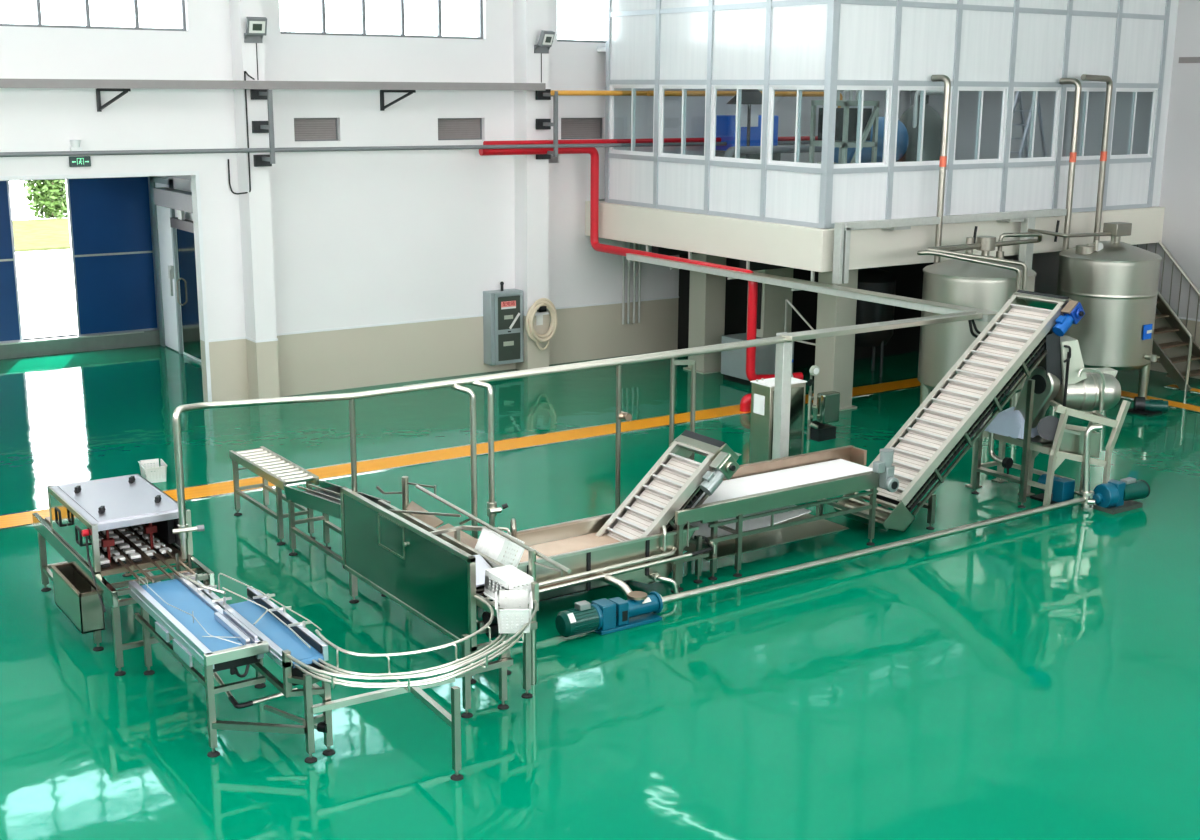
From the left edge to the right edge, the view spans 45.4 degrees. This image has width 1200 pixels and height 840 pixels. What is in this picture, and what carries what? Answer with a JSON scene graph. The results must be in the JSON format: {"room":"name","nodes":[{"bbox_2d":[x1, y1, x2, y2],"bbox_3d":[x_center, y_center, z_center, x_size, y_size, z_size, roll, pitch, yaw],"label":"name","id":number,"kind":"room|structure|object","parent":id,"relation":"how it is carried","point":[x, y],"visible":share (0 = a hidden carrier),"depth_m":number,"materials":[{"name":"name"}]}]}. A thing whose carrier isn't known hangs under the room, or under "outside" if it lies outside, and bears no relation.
{"room":"factory floor","nodes":[
{"label":"factory floor","id":0,"kind":"room"},
{"bbox_2d":[24,335,76,339],"bbox_3d":[-11.478,-3.051,26.283,6.520,3.900,0.150,-8,16,-33],"label":"wall","id":1,"kind":"structure","parent":0,"point":[66,335],"depth_m":27.33,"materials":[{"name":"white"}]},
{"bbox_2d":[0,181,22,342],"bbox_3d":[-11.512,-2.837,26.108,1.640,3.000,0.095,-8,16,-33],"label":"door","id":2,"kind":"structure","parent":1,"relation":"in","point":[10,317],"depth_m":26.52,"materials":[{"name":"blue paint"}]},
{"bbox_2d":[65,177,158,336],"bbox_3d":[-9.348,-3.156,27.551,1.560,3.000,0.095,-8,16,-33],"label":"door","id":3,"kind":"structure","parent":1,"relation":"in","point":[110,219],"depth_m":27.51,"materials":[{"name":"blue paint"}]},
{"bbox_2d":[155,176,200,361],"bbox_3d":[-7.054,-2.905,25.782,0.200,3.900,5.900,-8,16,-33],"label":"wall","id":4,"kind":"structure","parent":0,"point":[179,184],"depth_m":26.39,"materials":[{"name":"white paint"}]},
{"bbox_2d":[149,176,182,353],"bbox_3d":[-8.306,-2.963,27.366,0.110,3.280,1.200,-8,16,-33],"label":"door","id":5,"kind":"structure","parent":4,"relation":"in","point":[164,235],"depth_m":27.41,"materials":[{"name":"white paint"}]},
{"bbox_2d":[154,187,200,358],"bbox_3d":[-7.001,-2.458,25.365,0.240,3.020,4.400,-8,16,-33],"label":"room door","id":6,"kind":"structure","parent":4,"relation":"in","point":[180,200],"depth_m":26.20,"materials":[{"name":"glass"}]},
{"bbox_2d":[229,0,279,398],"bbox_3d":[-5.407,-4.679,22.199,0.350,9.000,0.440,-8,16,-33],"label":"column","id":7,"kind":"structure","parent":0,"point":[255,205],"depth_m":22.40,"materials":[{"name":"paint"}]},
{"bbox_2d":[244,17,266,42],"bbox_3d":[-5.196,-5.886,21.624,0.313,0.373,0.262,-8,16,-33],"label":"floodlight","id":8,"kind":"object","parent":7,"relation":"attached to","point":[256,27],"visible":1,"depth_m":21.57,"materials":[{"name":"grey paint"}]},
{"bbox_2d":[250,89,274,166],"bbox_3d":[-5.103,-4.469,21.899,0.270,1.190,0.455,-8,16,-33],"label":"bracket","id":9,"kind":"object","parent":7,"relation":"attached to","point":[263,160],"visible":0.95,"depth_m":21.88,"materials":[{"name":"grey metal"}]},
{"bbox_2d":[0,0,910,401],"bbox_3d":[-5.474,-4.284,22.706,29.000,10.000,0.300,-8,16,-33],"label":"wall","id":10,"kind":"structure","parent":0,"point":[360,238],"depth_m":23.86,"materials":[{"name":"paint"}]},
{"bbox_2d":[0,0,185,30],"bbox_3d":[-7.761,-6.167,20.624,3.590,1.020,0.070,-8,16,-33],"label":"window","id":11,"kind":"structure","parent":10,"relation":"in","point":[86,2],"depth_m":20.94,"materials":[{"name":"grey paint"}]},
{"bbox_2d":[0,171,211,401],"bbox_3d":[-8.401,-1.715,21.063,5.330,3.700,0.020,-8,16,-33],"label":"trim opening","id":12,"kind":"structure","parent":10,"relation":"attached to","point":[196,173],"depth_m":22.14,"materials":[{"name":"white paint"}]},
{"bbox_2d":[0,79,545,111],"bbox_3d":[-7.905,-4.592,20.290,16.400,0.460,0.715,-8,16,-33],"label":"cable tray","id":13,"kind":"object","parent":10,"relation":"attached to","point":[125,86],"visible":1,"depth_m":21.68,"materials":[{"name":"grey paint"}]},
{"bbox_2d":[294,118,337,140],"bbox_3d":[-4.623,-4.701,23.179,0.790,0.370,0.060,-8,16,-33],"label":"air vent","id":14,"kind":"object","parent":10,"relation":"in","point":[305,129],"visible":1,"depth_m":23.19,"materials":[{"name":"grey metal"}]},
{"bbox_2d":[281,0,482,38],"bbox_3d":[-3.541,-6.791,23.436,3.690,1.020,0.070,-8,16,-33],"label":"window","id":15,"kind":"structure","parent":10,"relation":"in","point":[363,10],"depth_m":23.62,"materials":[{"name":"grey paint"}]},
{"bbox_2d":[0,141,809,156],"bbox_3d":[-4.711,-4.134,22.049,23.501,0.160,0.181,-9,16,-34],"label":"pipe","id":16,"kind":"object","parent":10,"relation":"attached to","point":[445,147],"visible":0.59,"depth_m":22.36,"materials":[{"name":"metal"}]},
{"bbox_2d":[209,296,678,342],"bbox_3d":[0.293,-2.151,26.789,15.500,0.035,0.452,-8,16,-33],"label":"trim","id":17,"kind":"structure","parent":10,"relation":"attached to","point":[546,313],"depth_m":24.56,"materials":[{"name":"white paint"}]},
{"bbox_2d":[438,118,481,139],"bbox_3d":[-2.442,-5.004,24.637,0.910,0.370,0.060,-8,16,-33],"label":"air vent","id":18,"kind":"object","parent":10,"relation":"in","point":[448,128],"visible":1,"depth_m":24.65,"materials":[{"name":"grey metal"}]},
{"bbox_2d":[483,282,523,365],"bbox_3d":[-1.719,-1.740,25.557,0.660,1.465,0.317,-8,16,-33],"label":"electrical cabinet","id":19,"kind":"object","parent":10,"relation":"attached to","point":[503,308],"visible":1,"depth_m":25.44,"materials":[{"name":"grey metal"}]},
{"bbox_2d":[561,118,601,138],"bbox_3d":[-0.374,-5.295,26.019,0.960,0.380,0.060,-8,16,-33],"label":"air vent","id":20,"kind":"object","parent":10,"relation":"in","point":[571,128],"visible":0.82,"depth_m":26.04,"materials":[{"name":"grey metal"}]},
{"bbox_2d":[513,0,548,369],"bbox_3d":[-1.200,-5.304,25.014,0.450,9.000,0.420,-8,16,-33],"label":"column","id":21,"kind":"structure","parent":0,"point":[531,174],"depth_m":25.12,"materials":[{"name":"paint"}]},
{"bbox_2d":[525,298,557,349],"bbox_3d":[-1.052,-1.711,25.599,0.665,0.945,0.176,-8,16,-33],"label":"coiled hose","id":22,"kind":"object","parent":21,"relation":"hanging from","point":[541,305],"visible":1,"depth_m":25.52,"materials":[{"name":"plastic"}]},
{"bbox_2d":[536,89,557,158],"bbox_3d":[-0.875,-5.094,24.717,0.270,1.190,0.455,-8,16,-33],"label":"bracket","id":23,"kind":"object","parent":21,"relation":"attached to","point":[540,95],"visible":0.98,"depth_m":24.67,"materials":[{"name":"grey metal"}]},
{"bbox_2d":[483,136,818,144],"bbox_3d":[1.324,-5.127,26.308,8.004,0.111,0.144,-9,16,-35],"label":"pipe","id":24,"kind":"object","parent":23,"relation":"attached to","point":[790,138],"visible":0.71,"depth_m":25.37,"materials":[{"name":"red metal"}]},
{"bbox_2d":[550,90,842,107],"bbox_3d":[1.967,-5.237,26.493,6.793,1.643,0.090,-9,16,-34],"label":"gas pipe","id":25,"kind":"object","parent":23,"relation":"attached to","point":[560,92],"visible":0.32,"depth_m":24.92,"materials":[{"name":"metal"}]},
{"bbox_2d":[0,345,1199,839],"bbox_3d":[0.852,1.797,14.835,29.300,0.200,34.200,-8,16,-33],"label":"floor","id":26,"kind":"structure","parent":0,"point":[1034,677],"depth_m":12.90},
{"bbox_2d":[0,330,159,358],"bbox_3d":[-11.428,-1.267,26.604,6.520,0.280,0.370,-8,16,-33],"label":"step","id":27,"kind":"structure","parent":26,"relation":"on","point":[152,337],"depth_m":27.36,"materials":[{"name":"grey concrete"}]},
{"bbox_2d":[32,474,214,675],"bbox_3d":[-4.587,1.298,13.527,1.018,1.290,2.820,-8,16,-33],"label":"machine","id":28,"kind":"object","parent":26,"relation":"on","point":[120,524],"visible":0.95,"depth_m":13.09,"materials":[{"name":"metal"}]},
{"bbox_2d":[45,517,185,575],"bbox_3d":[-4.661,1.133,13.704,0.770,0.050,1.950,-8,16,-33],"label":"drip tray","id":29,"kind":"object","parent":28,"relation":"on","point":[111,567],"depth_m":13.16,"materials":[{"name":"metal"}]},
{"bbox_2d":[50,474,186,546],"bbox_3d":[-4.526,0.932,13.465,0.860,0.433,1.510,-8,16,-33],"label":"hood","id":30,"kind":"object","parent":28,"relation":"attached to","point":[131,516],"depth_m":13.34,"materials":[{"name":"metal"}]},
{"bbox_2d":[138,458,167,482],"bbox_3d":[-5.802,0.666,18.610,0.302,0.214,0.452,-6,15,-27],"label":"plastic crate","id":31,"kind":"object","parent":26,"relation":"on","point":[158,474],"visible":0.91,"depth_m":18.48,"materials":[{"name":"white plastic"}]},
{"bbox_2d":[128,572,305,757],"bbox_3d":[-3.071,1.942,11.652,0.807,0.903,2.449,-8,16,-33],"label":"conveyor","id":32,"kind":"object","parent":26,"relation":"on","point":[201,629],"visible":0.99,"depth_m":11.26,"materials":[{"name":"metal"}]},
{"bbox_2d":[179,572,334,762],"bbox_3d":[-2.847,1.878,11.782,0.513,0.972,2.528,-8,16,-33],"label":"conveyor","id":33,"kind":"object","parent":26,"relation":"on","point":[271,623],"visible":0.92,"depth_m":11.11,"materials":[{"name":"metal"}]},
{"bbox_2d":[229,446,318,545],"bbox_3d":[-3.757,0.873,16.522,0.456,0.775,1.660,-8,16,-33],"label":"conveyor","id":34,"kind":"object","parent":26,"relation":"on","point":[272,467],"visible":0.95,"depth_m":16.35,"materials":[{"name":"metal"}]},
{"bbox_2d":[284,480,390,563],"bbox_3d":[-2.786,1.133,15.100,0.491,0.925,1.740,-8,16,-33],"label":"conveyor","id":35,"kind":"object","parent":26,"relation":"on","point":[325,499],"visible":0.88,"depth_m":15.36,"materials":[{"name":"metal"}]},
{"bbox_2d":[286,595,537,780],"bbox_3d":[-1.217,2.091,11.178,2.284,0.854,1.363,-8,16,-33],"label":"conveyor","id":36,"kind":"object","parent":26,"relation":"on","point":[468,668],"visible":0.92,"depth_m":10.79,"materials":[{"name":"metal"}]},
{"bbox_2d":[483,565,533,606],"bbox_3d":[-0.763,1.390,12.063,0.302,0.214,0.452,-8,15,-32],"label":"plastic crate","id":37,"kind":"object","parent":36,"relation":"on","point":[506,577],"visible":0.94,"depth_m":11.99,"materials":[{"name":"white plastic"}]},
{"bbox_2d":[495,590,532,633],"bbox_3d":[-0.697,1.556,11.601,0.302,0.214,0.452,-1,13,-4],"label":"plastic crate","id":38,"kind":"object","parent":36,"relation":"on","point":[513,619],"visible":0.98,"depth_m":11.44,"materials":[{"name":"white plastic"}]},
{"bbox_2d":[340,476,570,709],"bbox_3d":[-1.257,1.420,13.080,0.932,1.300,3.300,-8,16,-33],"label":"machine","id":39,"kind":"object","parent":26,"relation":"on","point":[434,574],"visible":0.91,"depth_m":12.87,"materials":[{"name":"metal"}]},
{"bbox_2d":[475,528,524,567],"bbox_3d":[-0.900,1.161,12.746,0.312,0.339,0.452,-8,16,-33],"label":"plastic crate","id":40,"kind":"object","parent":39,"relation":"on","point":[490,543],"visible":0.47,"depth_m":12.61,"materials":[{"name":"white plastic"}]},
{"bbox_2d":[0,377,919,529],"bbox_3d":[-2.915,0.592,19.448,24.450,0.010,0.600,-8,16,-33],"label":"floor marking","id":41,"kind":"object","parent":26,"relation":"on","point":[18,519],"visible":0.44,"depth_m":20.21,"materials":[{"name":"paint"}]},
{"bbox_2d":[479,147,802,411],"bbox_3d":[0.901,-2.538,24.201,5.645,4.008,2.184,8,15,28],"label":"pipe","id":42,"kind":"object","parent":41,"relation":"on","point":[745,404],"visible":0.58,"depth_m":24.32,"materials":[{"name":"red metal"}]},
{"bbox_2d":[172,311,976,558],"bbox_3d":[0.466,0.310,15.814,10.617,2.247,0.378,-9,16,-35],"label":"pipe","id":43,"kind":"object","parent":26,"relation":"on","point":[183,529],"visible":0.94,"depth_m":14.50,"materials":[{"name":"metal"}]},
{"bbox_2d":[477,513,712,603],"bbox_3d":[-0.006,1.411,14.322,2.512,0.771,1.442,-8,16,-33],"label":"tank","id":44,"kind":"object","parent":26,"relation":"on","point":[650,559],"visible":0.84,"depth_m":14.28,"materials":[{"name":"metal"}]},
{"bbox_2d":[505,532,620,562],"bbox_3d":[-0.253,1.330,14.391,2.100,0.015,0.820,-8,16,-33],"label":"water","id":45,"kind":"object","parent":44,"relation":"in","point":[552,548],"visible":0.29,"depth_m":14.61,"materials":[{"name":"beige liquid"}]},
{"bbox_2d":[555,591,662,636],"bbox_3d":[0.089,1.821,13.560,1.110,0.320,0.250,-8,16,-33],"label":"pump","id":46,"kind":"object","parent":26,"relation":"on","point":[603,616],"visible":1,"depth_m":13.47,"materials":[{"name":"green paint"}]},
{"bbox_2d":[660,497,1085,606],"bbox_3d":[3.261,1.359,15.686,6.578,0.160,0.178,-8,16,-33],"label":"pipe","id":47,"kind":"object","parent":46,"relation":"attached to","point":[927,537],"visible":0.86,"depth_m":15.37,"materials":[{"name":"metal"}]},
{"bbox_2d":[596,430,741,579],"bbox_3d":[0.751,0.934,14.929,1.407,1.437,0.983,-8,16,-33],"label":"conveyor","id":48,"kind":"object","parent":26,"relation":"on","point":[675,482],"visible":0.81,"depth_m":14.85,"materials":[{"name":"metal"}]},
{"bbox_2d":[721,268,793,385],"bbox_3d":[2.764,-1.680,25.002,1.000,2.000,0.790,-8,16,-33],"label":"tall cabinet","id":49,"kind":"object","parent":26,"relation":"on","point":[771,299],"visible":0.4,"depth_m":24.77,"materials":[{"name":"grey metal"}]},
{"bbox_2d":[749,377,806,462],"bbox_3d":[2.189,0.242,17.744,0.590,1.530,0.380,-8,16,-33],"label":"cabinet","id":50,"kind":"object","parent":26,"relation":"on","point":[762,391],"visible":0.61,"depth_m":17.56,"materials":[{"name":"metal"}]},
{"bbox_2d":[674,445,898,590],"bbox_3d":[1.915,0.942,15.676,3.250,1.100,1.098,-8,16,-33],"label":"conveyor","id":51,"kind":"object","parent":26,"relation":"on","point":[756,508],"visible":0.83,"depth_m":15.62,"materials":[{"name":"metal"}]},
{"bbox_2d":[684,513,848,560],"bbox_3d":[1.706,1.247,15.703,2.000,0.010,0.840,-8,16,-33],"label":"tray","id":52,"kind":"object","parent":51,"relation":"on","point":[725,548],"depth_m":15.57,"materials":[{"name":"metal"}]},
{"bbox_2d":[807,365,839,441],"bbox_3d":[3.227,-0.260,20.879,0.462,1.105,0.300,-8,16,-33],"label":"pressure regulator","id":53,"kind":"object","parent":26,"relation":"on","point":[828,403],"visible":1,"depth_m":20.83,"materials":[{"name":"silver metal"}]},
{"bbox_2d":[855,267,895,376],"bbox_3d":[4.826,-1.830,25.599,0.840,2.050,0.840,-8,16,-33],"label":"vessel","id":54,"kind":"object","parent":26,"relation":"on","point":[870,279],"visible":0.61,"depth_m":25.22,"materials":[{"name":"metal"}]},
{"bbox_2d":[772,313,982,458],"bbox_3d":[3.491,-0.128,17.898,3.300,2.200,0.320,-8,16,-33],"label":"duct","id":55,"kind":"object","parent":26,"relation":"on","point":[783,362],"visible":0.77,"depth_m":17.06,"materials":[{"name":"metal"}]},
{"bbox_2d":[833,290,1084,531],"bbox_3d":[4.345,-0.124,17.100,3.200,2.564,1.023,-8,16,-33],"label":"conveyor","id":56,"kind":"object","parent":26,"relation":"on","point":[960,411],"visible":0.97,"depth_m":17.15,"materials":[{"name":"metal"}]},
{"bbox_2d":[917,236,1036,437],"bbox_3d":[5.663,-1.321,21.640,1.648,2.860,1.648,-8,16,-33],"label":"storage tank","id":57,"kind":"object","parent":26,"relation":"on","point":[953,281],"visible":0.44,"depth_m":21.02,"materials":[{"name":"metal"}]},
{"bbox_2d":[917,232,1041,291],"bbox_3d":[5.943,-1.845,21.183,2.702,1.693,1.114,-8,16,-33],"label":"pipe","id":58,"kind":"object","parent":57,"relation":"attached to","point":[943,251],"visible":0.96,"depth_m":20.67,"materials":[{"name":"silver metal"}]},
{"bbox_2d":[965,327,1130,506],"bbox_3d":[5.726,-0.116,17.945,1.297,2.188,1.709,-8,16,-33],"label":"machine","id":59,"kind":"object","parent":26,"relation":"on","point":[1062,380],"visible":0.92,"depth_m":17.45,"materials":[{"name":"metal"}]},
{"bbox_2d":[984,407,1039,438],"bbox_3d":[5.184,0.000,17.984,0.420,0.334,0.620,-8,16,-33],"label":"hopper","id":60,"kind":"object","parent":59,"relation":"on","point":[1008,422],"visible":0.78,"depth_m":17.84,"materials":[{"name":"silver metal"}]},
{"bbox_2d":[1008,435,1053,446],"bbox_3d":[5.360,0.183,18.051,0.560,0.030,1.000,-8,16,-33],"label":"tray","id":61,"kind":"object","parent":59,"relation":"on","point":[1037,441],"depth_m":17.73,"materials":[{"name":"silver metal"}]},
{"bbox_2d":[1080,424,1101,507],"bbox_3d":[5.958,0.556,17.419,0.203,1.036,0.166,4,14,16],"label":"riser pipe","id":62,"kind":"object","parent":59,"relation":"attached to","point":[1086,492],"visible":1,"depth_m":17.40,"materials":[{"name":"metal"}]},
{"bbox_2d":[1030,474,1074,503],"bbox_3d":[5.679,0.858,17.894,0.330,0.310,0.470,-8,16,-33],"label":"motor","id":63,"kind":"object","parent":26,"relation":"on","point":[1063,488],"visible":0.76,"depth_m":17.74,"materials":[{"name":"teal paint"}]},
{"bbox_2d":[1057,222,1161,399],"bbox_3d":[8.318,-1.790,23.604,1.588,2.920,1.590,0,13,-1],"label":"storage tank","id":64,"kind":"object","parent":26,"relation":"on","point":[1115,284],"visible":0.85,"depth_m":22.95,"materials":[{"name":"metal"}]},
{"bbox_2d":[1059,78,1081,250],"bbox_3d":[7.692,-4.166,23.738,0.106,2.920,0.378,-12,18,-42],"label":"pipe","id":65,"kind":"object","parent":64,"relation":"attached to","point":[1078,87],"visible":0.95,"depth_m":23.55,"materials":[{"name":"silver metal"}]},
{"bbox_2d":[1081,74,1112,242],"bbox_3d":[8.180,-4.264,23.890,0.755,2.910,0.108,-8,16,-33],"label":"pipe","id":66,"kind":"object","parent":64,"relation":"attached to","point":[1086,77],"visible":0.98,"depth_m":23.96,"materials":[{"name":"silver metal"}]},
{"bbox_2d":[1093,477,1149,513],"bbox_3d":[6.390,0.904,17.626,0.738,0.350,0.353,-8,16,-33],"label":"pump","id":67,"kind":"object","parent":26,"relation":"on","point":[1114,496],"visible":1,"depth_m":17.51,"materials":[{"name":"teal paint"}]},
{"bbox_2d":[1127,397,1167,416],"bbox_3d":[8.746,-0.235,22.824,0.530,0.250,0.508,-8,16,-33],"label":"pump","id":68,"kind":"object","parent":26,"relation":"on","point":[1142,407],"visible":0.98,"depth_m":22.76,"materials":[{"name":"green paint"}]},
{"bbox_2d":[1137,240,1199,391],"bbox_3d":[9.892,-2.211,25.345,1.136,3.094,2.682,-8,16,-33],"label":"metal staircase","id":69,"kind":"structure","parent":26,"relation":"on","point":[1166,312],"depth_m":25.29,"materials":[{"name":"silver metal"}]},
{"bbox_2d":[683,253,725,373],"bbox_3d":[1.929,-2.048,25.810,0.580,2.340,0.590,-8,16,-33],"label":"column","id":70,"kind":"structure","parent":0,"point":[707,292],"depth_m":25.67,"materials":[{"name":"paint"}]},
{"bbox_2d":[678,254,747,348],"bbox_3d":[2.303,-2.283,26.832,0.100,2.340,2.600,-8,16,-33],"label":"wall","id":71,"kind":"structure","parent":0,"point":[736,294],"depth_m":26.64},
{"bbox_2d":[605,0,840,228],"bbox_3d":[1.777,-5.614,23.122,0.100,4.580,5.800,-8,16,-33],"label":"wall","id":72,"kind":"structure","parent":0,"point":[766,43],"depth_m":23.04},
{"bbox_2d":[609,84,654,155],"bbox_3d":[0.583,-5.238,25.006,0.070,1.200,1.370,-8,16,-33],"label":"window","id":73,"kind":"structure","parent":72,"relation":"in","point":[612,86],"depth_m":25.06,"materials":[{"name":"white paint"}]},
{"bbox_2d":[658,85,706,159],"bbox_3d":[1.395,-4.964,23.848,0.070,1.200,1.310,-8,16,-33],"label":"window","id":74,"kind":"structure","parent":72,"relation":"in","point":[662,88],"depth_m":23.93,"materials":[{"name":"white paint"}]},
{"bbox_2d":[710,85,763,163],"bbox_3d":[2.190,-4.695,22.715,0.070,1.200,1.310,-8,16,-33],"label":"window","id":75,"kind":"structure","parent":72,"relation":"in","point":[714,88],"depth_m":22.79,"materials":[{"name":"white paint"}]},
{"bbox_2d":[767,85,823,167],"bbox_3d":[2.985,-4.426,21.582,0.070,1.200,1.310,-8,16,-33],"label":"window","id":76,"kind":"structure","parent":72,"relation":"in","point":[799,88],"depth_m":21.67,"materials":[{"name":"white paint"}]},
{"bbox_2d":[812,269,857,410],"bbox_3d":[3.754,-1.347,22.846,0.560,2.340,0.560,-8,16,-33],"label":"column","id":77,"kind":"structure","parent":0,"point":[834,356],"depth_m":22.72,"materials":[{"name":"paint"}]},
{"bbox_2d":[791,262,933,367],"bbox_3d":[5.542,-2.392,27.398,6.100,2.340,0.100,-8,16,-33],"label":"wall","id":78,"kind":"structure","parent":0,"point":[909,278],"depth_m":27.35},
{"bbox_2d":[585,201,1164,271],"bbox_3d":[4.931,-3.607,26.047,8.300,0.630,6.320,-8,16,-33],"label":"floor slab edge","id":79,"kind":"object","parent":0,"point":[785,245],"visible":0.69,"depth_m":23.17,"materials":[{"name":"beige paint"}]},
{"bbox_2d":[651,246,789,270],"bbox_3d":[4.977,-3.227,26.244,8.100,0.200,2.600,-8,16,-33],"label":"beam","id":80,"kind":"structure","parent":79,"relation":"attached to","point":[754,266],"depth_m":23.37,"materials":[{"name":"metal"}]},
{"bbox_2d":[626,245,997,321],"bbox_3d":[2.870,-2.144,21.651,0.420,0.300,8.020,-8,16,-33],"label":"duct","id":81,"kind":"object","parent":79,"relation":"hanging from","point":[797,284],"visible":0.81,"depth_m":20.94,"materials":[{"name":"metal"}]},
{"bbox_2d":[832,208,1066,283],"bbox_3d":[5.526,-2.727,22.542,5.090,0.990,0.320,-8,16,-33],"label":"duct","id":82,"kind":"object","parent":79,"relation":"attached to","point":[842,230],"visible":0.92,"depth_m":21.85,"materials":[{"name":"metal"}]},
{"bbox_2d":[931,75,950,263],"bbox_3d":[5.173,-3.834,22.036,0.108,2.870,0.354,-8,16,-33],"label":"pipe","id":83,"kind":"object","parent":82,"relation":"attached to","point":[947,83],"visible":0.95,"depth_m":21.85,"materials":[{"name":"silver metal"}]},
{"bbox_2d":[818,0,1178,228],"bbox_3d":[6.681,-5.569,23.077,8.200,4.580,0.120,-8,16,-33],"label":"wall","id":84,"kind":"structure","parent":0,"point":[1010,44],"depth_m":22.98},
{"bbox_2d":[819,0,839,228],"bbox_3d":[3.358,-5.057,20.817,0.120,4.520,0.120,-8,16,-33],"label":"trim","id":85,"kind":"structure","parent":84,"relation":"attached to","point":[833,5],"depth_m":20.91,"materials":[{"name":"white metal"}]},
{"bbox_2d":[834,85,891,168],"bbox_3d":[3.874,-4.375,21.385,1.210,1.200,0.070,-8,16,-33],"label":"window","id":86,"kind":"structure","parent":84,"relation":"in","point":[888,101],"depth_m":21.47,"materials":[{"name":"white paint"}]},
{"bbox_2d":[894,86,952,165],"bbox_3d":[4.956,-4.535,22.106,1.210,1.200,0.070,-8,16,-33],"label":"window","id":87,"kind":"structure","parent":84,"relation":"in","point":[919,162],"depth_m":22.09,"materials":[{"name":"white paint"}]},
{"bbox_2d":[953,86,1007,163],"bbox_3d":[6.034,-4.694,22.824,1.200,1.200,0.070,-8,16,-33],"label":"window","id":88,"kind":"structure","parent":84,"relation":"in","point":[976,160],"depth_m":22.89,"materials":[{"name":"white paint"}]},
{"bbox_2d":[1008,87,1060,162],"bbox_3d":[7.112,-4.853,23.542,1.210,1.200,0.070,-8,16,-33],"label":"window","id":89,"kind":"structure","parent":84,"relation":"in","point":[1035,90],"depth_m":23.61,"materials":[{"name":"white paint"}]},
{"bbox_2d":[1061,87,1105,160],"bbox_3d":[8.194,-5.013,24.264,1.210,1.200,0.070,-8,16,-33],"label":"window","id":90,"kind":"structure","parent":84,"relation":"in","point":[1086,90],"depth_m":24.25,"materials":[{"name":"white paint"}]},
{"bbox_2d":[1110,88,1157,158],"bbox_3d":[9.276,-5.173,24.985,1.210,1.200,0.070,-8,16,-33],"label":"window","id":91,"kind":"structure","parent":84,"relation":"in","point":[1134,91],"depth_m":25.06,"materials":[{"name":"white paint"}]},
{"bbox_2d":[910,0,1199,378],"bbox_3d":[14.521,-3.893,19.405,0.300,9.000,28.300,-8,16,-33],"label":"wall","id":92,"kind":"structure","parent":0,"point":[1180,185],"depth_m":25.83,"materials":[{"name":"grey paint"}]},
{"bbox_3d":[4.960,-3.965,26.151,8.050,0.020,6.050,-8,16,-33],"label":"floor","id":93,"kind":"structure","parent":0,"visible":0},
{"bbox_2d":[647,91,823,96],"bbox_3d":[2.642,-5.111,26.648,4.348,1.958,0.100,-8,16,-33],"label":"gas pipe","id":94,"kind":"object","parent":93,"relation":"on","point":[649,93],"visible":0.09,"depth_m":26.22,"materials":[{"name":"metal"}]},
{"bbox_2d":[727,89,761,158],"bbox_3d":[2.698,-5.037,26.082,0.840,2.070,0.840,-8,16,-33],"label":"extraction hood","id":95,"kind":"object","parent":93,"relation":"on","point":[749,96],"visible":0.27,"depth_m":25.71,"materials":[{"name":"grey metal"}]},
{"bbox_2d":[715,113,780,160],"bbox_3d":[2.750,-5.051,27.273,1.200,1.560,0.740,-8,16,-33],"label":"cabinet","id":96,"kind":"object","parent":93,"relation":"on","point":[725,124],"visible":0.41,"depth_m":26.85,"materials":[{"name":"blue paint"}]},
{"bbox_2d":[724,145,821,157],"bbox_3d":[4.193,-4.504,26.138,4.933,1.027,0.140,-8,16,-33],"label":"pipe","id":97,"kind":"object","parent":93,"relation":"on","point":[730,151],"visible":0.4,"depth_m":25.23,"materials":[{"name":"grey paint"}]},
{"bbox_2d":[809,90,879,163],"bbox_3d":[3.944,-4.299,23.013,0.851,2.038,0.840,-8,16,-33],"label":"machine","id":98,"kind":"object","parent":93,"relation":"on","point":[846,117],"visible":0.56,"depth_m":22.67,"materials":[{"name":"grey metal"}]},
{"bbox_2d":[817,117,908,163],"bbox_3d":[4.545,-4.400,24.543,1.500,1.550,0.900,-8,16,-33],"label":"tank","id":99,"kind":"object","parent":93,"relation":"on","point":[902,134],"visible":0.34,"depth_m":24.20,"materials":[{"name":"blue paint"}]},
{"bbox_2d":[897,90,943,161],"bbox_3d":[5.730,-4.848,25.517,1.240,1.999,1.200,-8,16,-33],"label":"tank","id":100,"kind":"object","parent":93,"relation":"on","point":[909,118],"visible":0.35,"depth_m":25.03,"materials":[{"name":"metal"}]},
{"bbox_2d":[997,91,1046,158],"bbox_3d":[7.629,-4.915,25.837,1.293,2.027,0.550,-8,16,-33],"label":"step ladder","id":101,"kind":"object","parent":93,"relation":"on","point":[1025,130],"visible":0.31,"depth_m":25.68,"materials":[{"name":"metal"}]},
{"label":"outside","id":102,"kind":"structure","parent":0,"visible":0},
{"bbox_2d":[10,191,76,338],"bbox_3d":[-19.497,-5.900,46.113,60.000,0.170,41.650,-8,16,-33],"label":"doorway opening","id":103,"kind":"structure","parent":102,"point":[45,278],"depth_m":33.77,"materials":[{"name":"white"}]},
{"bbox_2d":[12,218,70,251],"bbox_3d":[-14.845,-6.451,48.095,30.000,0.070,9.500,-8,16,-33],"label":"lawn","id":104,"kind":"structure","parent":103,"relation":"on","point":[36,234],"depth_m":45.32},
{"bbox_2d":[23,179,67,218],"bbox_3d":[-19.838,-8.620,51.957,2.060,3.768,2.380,-8,16,-33],"label":"shrub","id":105,"kind":"object","parent":103,"relation":"on","point":[50,199],"visible":0.41,"depth_m":51.55,"materials":[{"name":"green plant"}]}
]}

